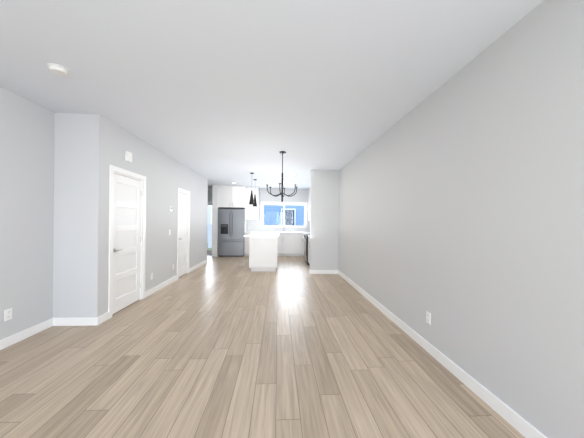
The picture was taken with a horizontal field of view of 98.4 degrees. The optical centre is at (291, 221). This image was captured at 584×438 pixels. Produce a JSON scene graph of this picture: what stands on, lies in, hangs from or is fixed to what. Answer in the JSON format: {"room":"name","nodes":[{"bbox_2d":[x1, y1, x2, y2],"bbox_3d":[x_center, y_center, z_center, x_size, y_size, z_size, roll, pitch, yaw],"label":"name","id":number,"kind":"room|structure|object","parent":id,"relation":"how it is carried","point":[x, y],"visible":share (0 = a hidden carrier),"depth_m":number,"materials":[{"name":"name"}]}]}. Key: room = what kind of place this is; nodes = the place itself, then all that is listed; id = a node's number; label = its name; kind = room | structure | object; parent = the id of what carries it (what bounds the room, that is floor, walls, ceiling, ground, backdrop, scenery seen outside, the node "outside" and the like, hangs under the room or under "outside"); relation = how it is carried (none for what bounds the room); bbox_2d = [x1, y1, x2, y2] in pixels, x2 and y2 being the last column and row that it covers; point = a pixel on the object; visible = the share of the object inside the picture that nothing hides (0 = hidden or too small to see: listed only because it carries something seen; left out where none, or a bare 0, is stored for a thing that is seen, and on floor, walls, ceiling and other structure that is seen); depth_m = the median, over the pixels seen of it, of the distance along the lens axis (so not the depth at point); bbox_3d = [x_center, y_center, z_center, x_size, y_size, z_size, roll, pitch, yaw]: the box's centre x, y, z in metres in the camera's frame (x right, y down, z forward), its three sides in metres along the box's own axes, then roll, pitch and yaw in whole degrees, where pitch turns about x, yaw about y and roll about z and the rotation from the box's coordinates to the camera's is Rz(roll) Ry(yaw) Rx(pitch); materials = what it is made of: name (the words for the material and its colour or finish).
{"room":"empty living room","nodes":[
{"label":"empty living room","id":0,"kind":"room"},
{"bbox_2d":[0,86,54,339],"bbox_3d":[-2.854,-0.029,0.184,0.120,2.640,6.120,1,0,-3],"label":"wall","id":1,"kind":"structure","parent":0,"point":[27,130],"depth_m":2.78,"materials":[{"name":"grey paint"}]},
{"bbox_2d":[4,308,11,320],"bbox_3d":[-2.931,0.960,2.604,0.009,0.115,0.072,1,0,-3],"label":"electrical outlet","id":2,"kind":"object","parent":1,"relation":"attached to","point":[7,314],"visible":1,"depth_m":2.60,"materials":[{"name":"white plastic"}]},
{"bbox_2d":[0,318,52,349],"bbox_3d":[-2.800,1.242,0.188,0.014,0.100,5.880,1,0,-3],"label":"baseboard","id":3,"kind":"structure","parent":1,"relation":"attached to","point":[6,342],"depth_m":2.77,"materials":[{"name":"white wood"}]},
{"bbox_2d":[53,113,105,317],"bbox_3d":[-2.693,-0.027,3.198,0.530,2.640,0.120,1,0,-3],"label":"wall","id":4,"kind":"structure","parent":0,"point":[79,214],"depth_m":3.14,"materials":[{"name":"grey paint"}]},
{"bbox_2d":[53,316,99,325],"bbox_3d":[-2.686,1.243,3.132,0.524,0.100,0.014,1,0,-3],"label":"baseboard","id":5,"kind":"structure","parent":4,"relation":"attached to","point":[74,321],"depth_m":3.13,"materials":[{"name":"white wood"}]},
{"bbox_2d":[104,119,207,312],"bbox_3d":[-2.622,-0.026,5.640,0.120,2.640,4.750,1,0,-3],"label":"wall","id":6,"kind":"structure","parent":0,"point":[167,176],"depth_m":4.77,"materials":[{"name":"grey paint"}]},
{"bbox_2d":[112,173,140,313],"bbox_3d":[-2.478,0.307,3.812,0.091,1.952,0.740,1,0,-3],"label":"door","id":7,"kind":"structure","parent":6,"relation":"in","point":[126,240],"depth_m":3.79,"materials":[{"name":"white wood"}]},
{"bbox_2d":[108,165,145,318],"bbox_3d":[-2.516,0.267,3.803,0.136,2.055,0.910,1,0,-3],"label":"door frame","id":8,"kind":"structure","parent":6,"relation":"attached to","point":[124,172],"depth_m":3.59,"materials":[{"name":"white wood"}]},
{"bbox_2d":[125,151,131,161],"bbox_3d":[-2.429,-0.965,3.752,0.037,0.140,0.120,1,0,-3],"label":"door chime","id":9,"kind":"object","parent":6,"relation":"attached to","point":[128,156],"visible":1,"depth_m":3.71,"materials":[{"name":"white plastic"}]},
{"bbox_2d":[145,275,176,297],"bbox_3d":[-2.530,1.244,4.945,0.014,0.100,1.370,1,0,-3],"label":"baseboard","id":10,"kind":"structure","parent":6,"relation":"attached to","point":[160,286],"depth_m":4.78,"materials":[{"name":"white wood"}]},
{"bbox_2d":[179,193,187,276],"bbox_3d":[-2.598,0.306,6.013,0.091,1.952,0.590,1,0,-3],"label":"door","id":11,"kind":"structure","parent":6,"relation":"in","point":[183,202],"depth_m":6.04,"materials":[{"name":"white wood"}]},
{"bbox_2d":[177,188,189,278],"bbox_3d":[-2.637,0.266,6.005,0.136,2.055,0.760,1,0,-3],"label":"door frame","id":12,"kind":"structure","parent":6,"relation":"attached to","point":[186,192],"depth_m":6.30,"materials":[{"name":"white wood"}]},
{"bbox_2d":[189,259,207,272],"bbox_3d":[-2.653,1.243,7.209,0.014,0.100,1.644,1,0,-3],"label":"baseboard","id":13,"kind":"structure","parent":6,"relation":"attached to","point":[205,261],"depth_m":7.03,"materials":[{"name":"white wood"}]},
{"bbox_2d":[208,187,307,226],"bbox_3d":[-1.428,-0.015,10.097,4.850,2.640,0.120,1,0,-3],"label":"wall","id":14,"kind":"structure","parent":0,"point":[300,195],"depth_m":10.08,"materials":[{"name":"grey paint"}]},
{"bbox_2d":[207,201,211,253],"bbox_3d":[-3.357,0.243,9.966,0.720,2.085,0.101,1,0,-3],"label":"window","id":15,"kind":"structure","parent":14,"relation":"in","point":[209,204],"depth_m":9.98,"materials":[{"name":"white"}]},
{"bbox_2d":[220,185,247,208],"bbox_3d":[-2.258,-0.932,9.654,0.970,0.818,0.667,1,0,-3],"label":"upper cabinet","id":16,"kind":"object","parent":14,"relation":"attached to","point":[231,196],"depth_m":9.33,"materials":[{"name":"white wood"}]},
{"bbox_2d":[245,187,259,220],"bbox_3d":[-1.537,-0.700,9.854,0.459,1.268,0.347,1,0,-3],"label":"upper cabinet","id":17,"kind":"object","parent":14,"relation":"attached to","point":[252,213],"depth_m":9.69,"materials":[{"name":"white wood"}]},
{"bbox_2d":[260,202,307,227],"bbox_3d":[-0.317,-0.268,10.143,1.900,1.040,0.150,1,0,-3],"label":"kitchen window","id":18,"kind":"structure","parent":14,"relation":"in","point":[305,204],"depth_m":10.12,"materials":[{"name":"white"}]},
{"bbox_2d":[0,254,524,437],"bbox_3d":[-1.092,1.369,3.697,5.450,0.120,13.300,1,0,-3],"label":"floor","id":19,"kind":"structure","parent":0,"point":[233,347],"depth_m":2.20,"materials":[{"name":"brown wood"}]},
{"bbox_2d":[212,185,219,256],"bbox_3d":[-2.855,-0.028,9.607,0.209,2.638,0.697,1,0,-3],"label":"tall cabinet","id":20,"kind":"object","parent":19,"relation":"on","point":[215,188],"depth_m":9.26,"materials":[{"name":"white wood"}]},
{"bbox_2d":[218,209,244,256],"bbox_3d":[-2.266,0.412,9.585,0.950,1.770,0.751,1,0,-3],"label":"fridge","id":21,"kind":"object","parent":19,"relation":"on","point":[231,232],"visible":0.98,"depth_m":9.27,"materials":[{"name":"silver metal"}]},
{"bbox_2d":[244,233,248,256],"bbox_3d":[-1.276,0.865,9.724,0.998,0.885,0.637,1,0,-3],"label":"base cabinet","id":22,"kind":"object","parent":19,"relation":"on","point":[246,239],"depth_m":9.39,"materials":[{"name":"white wood"}]},
{"bbox_2d":[247,236,278,271],"bbox_3d":[-0.798,0.854,7.464,0.742,0.915,1.809,1,0,-3],"label":"kitchen island","id":23,"kind":"object","parent":19,"relation":"on","point":[263,251],"depth_m":6.57,"materials":[{"name":"white wood"}]},
{"bbox_2d":[247,232,278,235],"bbox_3d":[-0.847,0.379,7.455,0.910,0.035,1.880,1,0,-3],"label":"island countertop","id":24,"kind":"structure","parent":23,"relation":"on","point":[252,233],"depth_m":7.13,"materials":[{"name":"white stone"}]},
{"bbox_2d":[278,233,295,255],"bbox_3d":[-0.366,0.874,9.774,1.054,0.885,0.637,1,0,-3],"label":"base cabinet","id":25,"kind":"object","parent":19,"relation":"on","point":[289,239],"depth_m":9.47,"materials":[{"name":"white wood"}]},
{"bbox_2d":[296,233,302,255],"bbox_3d":[0.525,0.883,9.822,0.957,0.885,0.637,1,0,-3],"label":"base cabinet","id":26,"kind":"object","parent":19,"relation":"on","point":[298,235],"depth_m":9.49,"materials":[{"name":"white wood"}]},
{"bbox_2d":[302,232,305,255],"bbox_3d":[0.732,0.885,8.951,0.637,0.885,1.014,1,0,-3],"label":"base cabinet","id":27,"kind":"object","parent":19,"relation":"on","point":[302,232],"depth_m":9.33,"materials":[{"name":"white wood"}]},
{"bbox_2d":[303,234,309,264],"bbox_3d":[0.721,0.787,8.052,0.725,1.080,0.760,1,0,-3],"label":"range","id":28,"kind":"object","parent":19,"relation":"on","point":[305,238],"visible":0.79,"depth_m":7.73,"materials":[{"name":"silver metal"}]},
{"bbox_2d":[308,236,309,263],"bbox_3d":[0.833,0.886,7.103,0.637,0.885,1.128,1,0,-3],"label":"base cabinet","id":29,"kind":"object","parent":19,"relation":"on","point":[308,245],"depth_m":7.35,"materials":[{"name":"white wood"}]},
{"bbox_2d":[0,0,543,188],"bbox_3d":[-1.064,-1.391,3.697,5.450,0.120,13.300,1,0,-3],"label":"ceiling","id":30,"kind":"structure","parent":0,"point":[224,92],"depth_m":2.16,"materials":[{"name":"white paint"}]},
{"bbox_2d":[47,63,69,75],"bbox_3d":[-2.040,-1.321,2.201,0.150,0.040,0.150,1,0,-3],"label":"smoke detector","id":31,"kind":"object","parent":30,"relation":"attached to","point":[57,69],"visible":1,"depth_m":2.17,"materials":[{"name":"white plastic"}]},
{"bbox_2d":[249,173,253,204],"bbox_3d":[-1.099,-0.901,6.890,0.144,0.859,0.144,1,0,-3],"label":"pendant light","id":32,"kind":"object","parent":30,"relation":"hanging from","point":[251,201],"visible":1,"depth_m":6.86,"materials":[{"name":"black metal"}]},
{"bbox_2d":[253,179,256,206],"bbox_3d":[-1.167,-0.906,7.958,0.144,0.849,0.144,1,0,-3],"label":"pendant light","id":33,"kind":"object","parent":30,"relation":"hanging from","point":[255,203],"visible":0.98,"depth_m":7.92,"materials":[{"name":"black metal"}]},
{"bbox_2d":[266,151,297,201],"bbox_3d":[-0.183,-0.846,4.787,0.607,0.950,0.641,1,0,-3],"label":"chandelier","id":34,"kind":"object","parent":30,"relation":"hanging from","point":[281,177],"visible":1,"depth_m":4.77,"materials":[{"name":"black metal"}]},
{"bbox_2d":[310,170,339,269],"bbox_3d":[0.833,0.008,6.475,0.730,2.640,0.120,1,0,-3],"label":"wall","id":35,"kind":"structure","parent":0,"point":[324,219],"depth_m":6.42,"materials":[{"name":"grey paint"}]},
{"bbox_2d":[309,269,337,273],"bbox_3d":[0.806,1.278,6.408,0.724,0.100,0.017,1,0,-3],"label":"baseboard","id":36,"kind":"structure","parent":35,"relation":"attached to","point":[310,271],"depth_m":6.40,"materials":[{"name":"white wood"}]},
{"bbox_2d":[339,0,583,437],"bbox_3d":[1.403,0.014,3.832,0.120,2.640,12.940,1,0,-3],"label":"wall","id":37,"kind":"structure","parent":0,"point":[461,206],"depth_m":1.79,"materials":[{"name":"grey paint"}]},
{"bbox_2d":[308,189,309,220],"bbox_3d":[0.837,-0.676,9.984,0.347,1.268,0.347,1,0,-3],"label":"upper cabinet","id":38,"kind":"object","parent":37,"relation":"attached to","point":[308,189],"depth_m":9.91,"materials":[{"name":"white wood"}]},
{"bbox_2d":[426,311,430,324],"bbox_3d":[1.396,0.984,2.581,0.009,0.115,0.072,1,0,-3],"label":"electrical outlet","id":39,"kind":"object","parent":37,"relation":"attached to","point":[428,317],"visible":1,"depth_m":2.57,"materials":[{"name":"white plastic"}]},
{"bbox_2d":[338,270,546,437],"bbox_3d":[1.425,1.284,1.961,0.014,0.100,8.960,1,0,-3],"label":"baseboard","id":40,"kind":"structure","parent":37,"relation":"attached to","point":[517,422],"depth_m":2.05,"materials":[{"name":"white wood"}]},
{"label":"outside","id":41,"kind":"structure","parent":0,"visible":0},
{"bbox_3d":[-1.941,1.625,35.197,80.000,0.150,49.500,1,0,-3],"label":"lawn","id":42,"kind":"structure","parent":41,"visible":0},
{"bbox_2d":[207,206,211,242],"bbox_3d":[-9.738,-2.759,22.000,8.700,8.440,9.800,1,0,-3],"label":"house","id":43,"kind":"structure","parent":42,"relation":"on","point":[209,216],"depth_m":17.71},
{"bbox_2d":[207,224,302,247],"bbox_3d":[0.191,0.882,14.668,30.000,1.360,0.070,1,0,-3],"label":"fence","id":44,"kind":"object","parent":42,"relation":"on","point":[209,240],"depth_m":14.37,"materials":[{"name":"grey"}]},
{"bbox_2d":[264,205,303,225],"bbox_3d":[-0.489,-2.665,22.255,8.600,8.440,10.300,1,0,-3],"label":"house","id":45,"kind":"structure","parent":42,"relation":"on","point":[272,216],"depth_m":17.47,"materials":[{"name":"blue"}]}
]}

